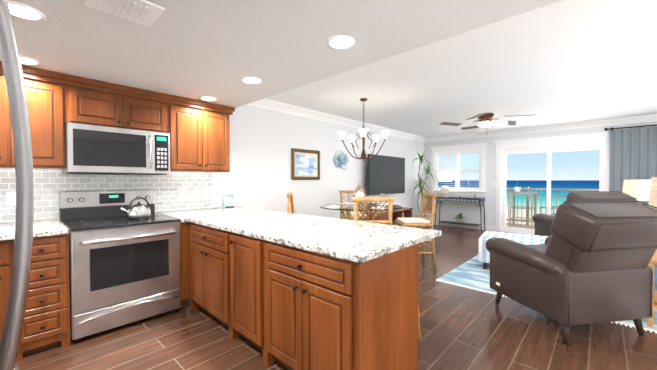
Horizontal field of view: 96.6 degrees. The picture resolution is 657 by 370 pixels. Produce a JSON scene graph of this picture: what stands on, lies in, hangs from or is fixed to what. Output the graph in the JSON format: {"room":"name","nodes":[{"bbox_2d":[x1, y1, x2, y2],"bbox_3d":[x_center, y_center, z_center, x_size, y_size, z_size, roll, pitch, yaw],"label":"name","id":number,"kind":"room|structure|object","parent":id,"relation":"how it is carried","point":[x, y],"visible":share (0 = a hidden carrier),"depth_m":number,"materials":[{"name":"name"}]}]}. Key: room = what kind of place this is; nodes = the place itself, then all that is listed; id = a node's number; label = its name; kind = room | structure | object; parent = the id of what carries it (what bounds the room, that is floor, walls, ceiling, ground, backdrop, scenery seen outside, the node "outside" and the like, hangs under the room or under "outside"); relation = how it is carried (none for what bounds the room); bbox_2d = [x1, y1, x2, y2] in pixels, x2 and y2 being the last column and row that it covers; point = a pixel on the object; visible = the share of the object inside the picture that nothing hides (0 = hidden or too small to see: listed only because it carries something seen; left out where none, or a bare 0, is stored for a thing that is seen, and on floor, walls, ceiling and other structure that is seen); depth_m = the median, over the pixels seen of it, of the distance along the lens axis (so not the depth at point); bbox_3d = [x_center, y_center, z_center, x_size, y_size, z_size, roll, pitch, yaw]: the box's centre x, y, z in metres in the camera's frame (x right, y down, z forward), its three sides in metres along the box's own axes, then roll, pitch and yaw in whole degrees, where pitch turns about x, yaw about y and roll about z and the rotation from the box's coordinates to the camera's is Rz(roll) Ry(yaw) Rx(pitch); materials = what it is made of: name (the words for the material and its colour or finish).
{"room":"kitchen and dining room","nodes":[
{"label":"kitchen and dining room","id":0,"kind":"room"},
{"bbox_2d":[58,105,424,220],"bbox_3d":[-0.934,-0.103,4.792,0.200,2.640,11.300,1,1,43],"label":"wall","id":1,"kind":"structure","parent":0,"point":[263,141],"depth_m":5.04,"materials":[{"name":"white paint"}]},
{"bbox_2d":[0,61,23,167],"bbox_3d":[-2.814,-0.558,2.340,0.378,0.828,0.480,1,1,43],"label":"upper cabinet","id":2,"kind":"object","parent":1,"relation":"attached to","point":[7,157],"depth_m":2.33,"materials":[{"name":"brown wood"}]},
{"bbox_2d":[24,66,67,168],"bbox_3d":[-2.603,-0.562,2.566,0.378,0.828,0.410,1,1,43],"label":"upper cabinet","id":3,"kind":"object","parent":1,"relation":"attached to","point":[46,90],"depth_m":2.50,"materials":[{"name":"brown wood"}]},
{"bbox_2d":[0,168,211,222],"bbox_3d":[-2.506,0.086,2.958,0.008,0.480,2.730,1,1,43],"label":"tile backsplash","id":4,"kind":"structure","parent":1,"relation":"attached to","point":[50,185],"depth_m":3.10,"materials":[{"name":"white tile"}]},
{"bbox_2d":[6,192,15,205],"bbox_3d":[-2.817,0.122,2.613,0.008,0.120,0.080,1,1,43],"label":"electrical outlet plate","id":5,"kind":"object","parent":4,"relation":"attached to","point":[10,198],"depth_m":2.60,"materials":[{"name":"white plastic"}]},
{"bbox_2d":[180,187,186,196],"bbox_3d":[-1.821,0.085,3.680,0.008,0.120,0.080,1,1,43],"label":"electrical outlet plate","id":6,"kind":"object","parent":4,"relation":"attached to","point":[183,190],"depth_m":3.67,"materials":[{"name":"white plastic"}]},
{"bbox_2d":[68,74,171,132],"bbox_3d":[-2.177,-0.774,3.020,0.378,0.418,0.840,1,1,43],"label":"upper cabinet","id":7,"kind":"object","parent":1,"relation":"attached to","point":[90,101],"depth_m":2.86,"materials":[{"name":"brown wood"}]},
{"bbox_2d":[62,122,169,174],"bbox_3d":[-2.135,-0.331,2.988,0.492,0.447,0.830,1,1,43],"label":"microwave","id":8,"kind":"object","parent":7,"relation":"attached to","point":[97,150],"visible":0.98,"depth_m":2.80,"materials":[{"name":"silver metal"}]},
{"bbox_2d":[170,95,231,172],"bbox_3d":[-1.639,-0.578,3.599,0.378,0.828,0.735,1,1,43],"label":"upper cabinet","id":9,"kind":"object","parent":1,"relation":"attached to","point":[198,131],"depth_m":3.45,"materials":[{"name":"brown wood"}]},
{"bbox_2d":[291,148,319,179],"bbox_3d":[-0.392,-0.360,5.198,0.027,0.540,0.680,1,1,43],"label":"picture frame","id":10,"kind":"object","parent":1,"relation":"attached to","point":[305,164],"visible":1,"depth_m":5.17,"materials":[{"name":"brown"}]},
{"bbox_2d":[246,98,426,142],"bbox_3d":[0.724,-1.283,6.331,0.100,0.130,6.360,1,1,43],"label":"crown molding","id":11,"kind":"structure","parent":1,"relation":"attached to","point":[268,104],"depth_m":5.48,"materials":[{"name":"white"}]},
{"bbox_2d":[334,151,347,169],"bbox_3d":[0.259,-0.503,5.860,0.060,0.383,0.441,1,1,43],"label":"art","id":12,"kind":"object","parent":1,"relation":"attached to","point":[341,159],"visible":0.98,"depth_m":5.84},
{"bbox_2d":[367,154,404,194],"bbox_3d":[1.337,-0.233,6.925,0.200,0.890,1.580,1,1,43],"label":"screen","id":13,"kind":"object","parent":1,"relation":"attached to","point":[385,174],"visible":1,"depth_m":6.76,"materials":[{"name":"black plastic"}]},
{"bbox_2d":[0,0,562,107],"bbox_3d":[-0.947,-1.097,0.438,5.700,0.308,4.540,1,1,43],"label":"ceiling","id":14,"kind":"structure","parent":0,"point":[197,49],"depth_m":1.93,"materials":[{"name":"white paint"}]},
{"bbox_2d":[7,1,45,21],"bbox_3d":[-1.695,-0.958,1.617,0.188,0.007,0.188,1,1,34],"label":"recessed light","id":15,"kind":"object","parent":14,"relation":"in","point":[23,11],"depth_m":1.62,"materials":[{"name":"white plastic"}]},
{"bbox_2d":[20,56,40,65],"bbox_3d":[-2.369,-0.968,2.273,0.188,0.007,0.188,1,1,34],"label":"recessed light","id":16,"kind":"object","parent":14,"relation":"in","point":[24,60],"depth_m":2.29,"materials":[{"name":"white plastic"}]},
{"bbox_2d":[83,0,164,26],"bbox_3d":[-1.092,-0.953,1.567,0.270,0.015,0.310,1,1,43],"label":"ceiling vent","id":17,"kind":"object","parent":14,"relation":"in","point":[145,13],"visible":1,"depth_m":1.58,"materials":[{"name":"white metal"}]},
{"bbox_2d":[199,96,216,100],"bbox_3d":[-1.373,-0.986,3.340,0.188,0.007,0.188,1,1,34],"label":"recessed light","id":18,"kind":"object","parent":14,"relation":"in","point":[206,98],"depth_m":3.32,"materials":[{"name":"white plastic"}]},
{"bbox_2d":[241,77,261,83],"bbox_3d":[-0.722,-0.976,2.733,0.188,0.007,0.188,1,1,34],"label":"recessed light","id":19,"kind":"object","parent":14,"relation":"in","point":[249,80],"depth_m":2.72,"materials":[{"name":"white plastic"}]},
{"bbox_2d":[327,35,354,49],"bbox_3d":[0.082,-0.964,1.983,0.188,0.007,0.188,1,1,34],"label":"recessed light","id":20,"kind":"object","parent":14,"relation":"in","point":[340,42],"depth_m":1.97,"materials":[{"name":"white plastic"}]},
{"bbox_2d":[16,225,656,369],"bbox_3d":[1.206,1.309,2.784,6.100,0.120,11.250,1,1,43],"label":"floor","id":21,"kind":"structure","parent":0,"point":[463,328],"depth_m":2.35,"materials":[{"name":"brown wood"}]},
{"bbox_2d":[0,239,14,341],"bbox_3d":[-2.667,0.819,2.179,0.842,0.880,0.433,1,1,43],"label":"base cabinet","id":22,"kind":"object","parent":21,"relation":"on","point":[6,246],"depth_m":2.02,"materials":[{"name":"brown wood"}]},
{"bbox_2d":[0,0,33,369],"bbox_3d":[-1.076,0.391,0.463,0.910,1.770,0.865,1,1,43],"label":"fridge","id":23,"kind":"object","parent":21,"relation":"on","point":[23,242],"visible":1,"depth_m":0.71,"materials":[{"name":"silver metal"}]},
{"bbox_2d":[16,234,69,361],"bbox_3d":[-2.440,0.815,2.422,0.842,0.880,0.370,1,1,43],"label":"base cabinet","id":24,"kind":"object","parent":21,"relation":"on","point":[46,324],"depth_m":2.19,"materials":[{"name":"brown wood"}]},
{"bbox_2d":[0,219,68,240],"bbox_3d":[-2.714,0.359,2.105,0.866,0.038,1.192,1,1,43],"label":"countertop","id":25,"kind":"structure","parent":24,"relation":"on","point":[50,227],"depth_m":2.23,"materials":[{"name":"white stone"}]},
{"bbox_2d":[59,190,180,340],"bbox_3d":[-2.005,0.656,2.831,0.918,1.185,0.811,1,1,43],"label":"range","id":26,"kind":"object","parent":21,"relation":"on","point":[124,269],"visible":0.85,"depth_m":2.57,"materials":[{"name":"silver metal"}]},
{"bbox_2d":[120,197,150,218],"bbox_3d":[-1.899,0.224,2.883,0.204,0.214,0.259,1,1,43],"label":"kettle","id":27,"kind":"object","parent":26,"relation":"on","point":[138,210],"visible":1,"depth_m":2.84,"materials":[{"name":"silver metal"}]},
{"bbox_2d":[189,222,228,328],"bbox_3d":[-0.891,0.808,2.881,0.850,0.880,0.658,1,1,43],"label":"base cabinet","id":28,"kind":"object","parent":21,"relation":"on","point":[208,246],"depth_m":2.59,"materials":[{"name":"brown wood"}]},
{"bbox_2d":[155,212,183,221],"bbox_3d":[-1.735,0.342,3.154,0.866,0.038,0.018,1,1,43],"label":"countertop","id":29,"kind":"structure","parent":28,"relation":"on","point":[170,215],"depth_m":3.11,"materials":[{"name":"white stone"}]},
{"bbox_2d":[160,206,440,262],"bbox_3d":[-0.602,0.348,2.814,2.986,0.038,1.030,1,1,43],"label":"countertop","id":30,"kind":"structure","parent":28,"relation":"on","point":[355,241],"depth_m":2.18,"materials":[{"name":"white stone"}]},
{"bbox_2d":[207,195,233,208],"bbox_3d":[-1.450,0.225,3.959,0.089,0.170,0.389,1,1,43],"label":"card","id":31,"kind":"object","parent":30,"relation":"on","point":[228,201],"visible":1,"depth_m":4.04,"materials":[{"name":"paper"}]},
{"bbox_2d":[229,232,260,350],"bbox_3d":[-0.407,0.815,2.429,0.475,0.880,0.658,1,1,43],"label":"base cabinet","id":32,"kind":"object","parent":21,"relation":"on","point":[244,251],"depth_m":2.19,"materials":[{"name":"brown wood"}]},
{"bbox_2d":[287,192,294,212],"bbox_3d":[-0.351,0.672,4.350,0.491,1.107,0.482,0,1,-2],"label":"dining chair","id":33,"kind":"object","parent":21,"relation":"on","point":[290,206],"visible":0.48,"depth_m":4.14,"materials":[{"name":"wood"}]},
{"bbox_2d":[261,240,418,369],"bbox_3d":[0.070,0.822,1.987,0.825,0.880,0.662,1,1,43],"label":"base cabinet","id":34,"kind":"object","parent":21,"relation":"on","point":[289,307],"depth_m":1.70,"materials":[{"name":"brown wood"}]},
{"bbox_2d":[339,190,368,218],"bbox_3d":[0.446,0.658,5.204,0.482,1.107,0.491,0,1,-2],"label":"dining chair","id":35,"kind":"object","parent":21,"relation":"on","point":[342,199],"visible":0.23,"depth_m":5.38,"materials":[{"name":"wood"}]},
{"bbox_2d":[319,203,401,219],"bbox_3d":[0.474,0.767,4.381,1.220,0.912,1.220,1,1,43],"label":"dining table","id":36,"kind":"object","parent":21,"relation":"on","point":[347,208],"visible":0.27,"depth_m":4.22,"materials":[{"name":"clear glass"}]},
{"bbox_2d":[345,193,352,200],"bbox_3d":[0.305,0.219,4.161,0.076,0.190,0.074,1,1,43],"label":"glass","id":37,"kind":"object","parent":36,"relation":"on","point":[349,196],"depth_m":4.13,"materials":[{"name":"clear glass"}]},
{"bbox_2d":[326,202,387,208],"bbox_3d":[0.477,0.298,4.384,0.834,0.026,0.883,0,1,16],"label":"placemats","id":38,"kind":"object","parent":36,"relation":"on","point":[334,206],"visible":0.71,"depth_m":4.19,"materials":[{"name":"white"}]},
{"bbox_2d":[353,182,365,205],"bbox_3d":[0.472,0.135,4.441,0.200,0.350,0.200,1,1,43],"label":"jar","id":39,"kind":"object","parent":36,"relation":"on","point":[359,191],"visible":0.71,"depth_m":4.38,"materials":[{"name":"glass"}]},
{"bbox_2d":[352,197,394,224],"bbox_3d":[0.503,0.685,3.554,0.482,1.107,0.491,0,1,-2],"label":"dining chair","id":40,"kind":"object","parent":21,"relation":"on","point":[356,200],"visible":0.35,"depth_m":3.32,"materials":[{"name":"wood"}]},
{"bbox_2d":[360,207,412,225],"bbox_3d":[1.382,0.875,6.763,0.480,0.620,1.520,1,1,43],"label":"tv stand","id":41,"kind":"object","parent":21,"relation":"on","point":[404,212],"visible":0.27,"depth_m":6.84,"materials":[{"name":"brown wood"}]},
{"bbox_2d":[395,192,436,270],"bbox_3d":[1.299,0.671,4.408,0.491,1.107,0.482,0,1,-2],"label":"dining chair","id":42,"kind":"object","parent":21,"relation":"on","point":[421,222],"visible":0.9,"depth_m":4.22,"materials":[{"name":"rattan"},{"name":"cream fabric"},{"name":"dark rattan"}]},
{"bbox_2d":[418,286,420,338],"bbox_3d":[0.473,0.914,2.387,0.420,0.687,0.420,1,1,43],"label":"counter stool","id":43,"kind":"object","parent":21,"relation":"on","point":[419,333],"depth_m":2.38,"materials":[{"name":"wood"}]},
{"bbox_2d":[407,149,441,228],"bbox_3d":[2.574,0.100,7.718,0.826,2.140,1.040,1,1,43],"label":"dracaena plant","id":44,"kind":"object","parent":21,"relation":"on","point":[426,217],"visible":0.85,"depth_m":7.72,"materials":[{"name":"green plant"}]},
{"bbox_2d":[434,196,484,231],"bbox_3d":[3.485,0.743,7.813,1.222,0.830,0.372,1,1,43],"label":"console table","id":45,"kind":"object","parent":21,"relation":"on","point":[463,199],"visible":0.94,"depth_m":7.66,"materials":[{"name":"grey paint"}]},
{"bbox_2d":[439,170,451,196],"bbox_3d":[3.218,-0.037,8.072,0.340,0.720,0.340,1,1,43],"label":"table lamp","id":46,"kind":"object","parent":45,"relation":"on","point":[445,176],"visible":1,"depth_m":7.98,"materials":[{"name":"beige ceramic"}]},
{"bbox_2d":[454,213,463,222],"bbox_3d":[3.528,0.880,7.791,0.372,0.264,0.416,1,1,43],"label":"plant","id":47,"kind":"object","parent":45,"relation":"on","point":[459,219],"visible":1,"depth_m":7.80,"materials":[{"name":"green plant"}]},
{"bbox_2d":[436,255,656,332],"bbox_3d":[3.732,1.226,4.098,3.010,0.004,3.690,1,1,43],"label":"rug","id":48,"kind":"object","parent":21,"relation":"on","point":[472,273],"visible":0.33,"depth_m":3.81,"materials":[{"name":"blue fabric"}]},
{"bbox_2d":[478,231,547,268],"bbox_3d":[2.785,0.992,4.252,1.000,0.460,0.720,1,1,35],"label":"ottoman","id":49,"kind":"object","parent":48,"relation":"on","point":[484,252],"visible":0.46,"depth_m":4.22,"materials":[{"name":"fabric"}]},
{"bbox_2d":[485,200,656,344],"bbox_3d":[2.181,0.686,2.667,0.914,1.122,1.105,0,1,-10],"label":"recliner","id":50,"kind":"object","parent":48,"relation":"on","point":[585,263],"visible":1,"depth_m":2.31,"materials":[{"name":"leather"}]},
{"bbox_2d":[532,191,636,235],"bbox_3d":[4.094,0.652,4.757,0.914,1.122,1.105,0,1,3],"label":"recliner","id":51,"kind":"object","parent":48,"relation":"on","point":[543,222],"visible":0.27,"depth_m":4.44,"materials":[{"name":"leather"}]},
{"bbox_2d":[647,249,656,326],"bbox_3d":[3.239,0.948,2.597,0.600,0.600,0.600,1,1,43],"label":"side table","id":52,"kind":"object","parent":48,"relation":"on","point":[654,297],"visible":0.23,"depth_m":2.57,"materials":[{"name":"wood"}]},
{"bbox_2d":[648,177,656,208],"bbox_3d":[3.182,0.287,2.584,0.520,0.720,0.520,1,1,43],"label":"table lamp","id":53,"kind":"object","parent":52,"relation":"on","point":[653,196],"visible":0.61,"depth_m":2.67,"materials":[{"name":"beige fabric"}]},
{"bbox_2d":[654,263,656,290],"bbox_3d":[4.381,0.795,3.430,0.950,0.880,1.800,1,1,43],"label":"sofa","id":54,"kind":"object","parent":48,"relation":"on","point":[655,277],"visible":0.12,"depth_m":3.09,"materials":[{"name":"blue fabric"}]},
{"bbox_3d":[5.128,0.912,4.827,0.600,0.600,0.600,1,1,43],"label":"side table","id":55,"kind":"object","parent":48,"relation":"on","visible":0},
{"bbox_2d":[622,180,650,202],"bbox_3d":[5.114,0.261,4.830,0.400,0.700,0.400,1,1,43],"label":"table lamp","id":56,"kind":"object","parent":55,"relation":"on","point":[639,190],"visible":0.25,"depth_m":4.70,"materials":[{"name":"white fabric"}]},
{"bbox_2d":[266,0,656,137],"bbox_3d":[1.223,-1.351,2.759,6.100,0.120,11.300,1,1,43],"label":"ceiling","id":57,"kind":"structure","parent":0,"point":[565,61],"depth_m":3.55,"materials":[{"name":"white paint"}]},
{"bbox_2d":[338,98,389,160],"bbox_3d":[0.562,-0.844,4.520,0.773,0.949,0.741,1,1,43],"label":"chandelier","id":58,"kind":"object","parent":57,"relation":"hanging from","point":[363,133],"visible":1,"depth_m":4.46,"materials":[{"name":"white glass"}]},
{"bbox_2d":[439,113,536,129],"bbox_3d":[2.970,-1.129,5.464,1.532,0.409,1.543,1,1,43],"label":"ceiling fan","id":59,"kind":"object","parent":57,"relation":"hanging from","point":[485,119],"visible":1,"depth_m":5.46,"materials":[{"name":"brown metal"}]},
{"bbox_2d":[424,121,656,225],"bbox_3d":[5.068,-0.135,6.754,5.900,2.640,0.160,1,1,43],"label":"wall","id":60,"kind":"structure","parent":0,"point":[449,210],"depth_m":7.57,"materials":[{"name":"white paint"}]},
{"bbox_2d":[430,143,486,195],"bbox_3d":[3.571,-0.414,8.099,1.490,1.375,0.230,1,1,43],"label":"window","id":61,"kind":"structure","parent":60,"relation":"in","point":[464,164],"depth_m":8.04,"materials":[{"name":"white"}]},
{"bbox_2d":[429,220,494,230],"bbox_3d":[3.557,1.099,8.064,1.870,0.130,0.016,1,1,43],"label":"baseboard","id":62,"kind":"structure","parent":60,"relation":"attached to","point":[489,228],"depth_m":7.87,"materials":[{"name":"white wood"}]},
{"bbox_2d":[427,114,656,141],"bbox_3d":[4.950,-1.289,6.668,5.580,0.130,0.100,1,1,43],"label":"crown molding","id":63,"kind":"structure","parent":60,"relation":"attached to","point":[652,117],"depth_m":6.56,"materials":[{"name":"white paint"}]},
{"bbox_2d":[494,132,609,234],"bbox_3d":[5.053,0.046,6.720,2.210,2.280,0.195,1,1,43],"label":"sliding door","id":64,"kind":"structure","parent":60,"relation":"attached to","point":[547,176],"depth_m":6.79,"materials":[{"name":"white"}]},
{"bbox_2d":[604,124,656,130],"bbox_3d":[6.103,-1.126,5.575,1.232,0.080,0.125,1,1,43],"label":"curtain rod","id":65,"kind":"object","parent":60,"relation":"attached to","point":[611,128],"visible":1,"depth_m":5.74,"materials":[{"name":"grey metal"}]},
{"bbox_2d":[609,127,656,205],"bbox_3d":[6.075,0.039,5.571,1.050,2.270,0.070,1,1,43],"label":"panel","id":66,"kind":"object","parent":65,"relation":"hanging from","point":[633,153],"visible":0.48,"depth_m":5.69,"materials":[{"name":"grey fabric"}]}
]}

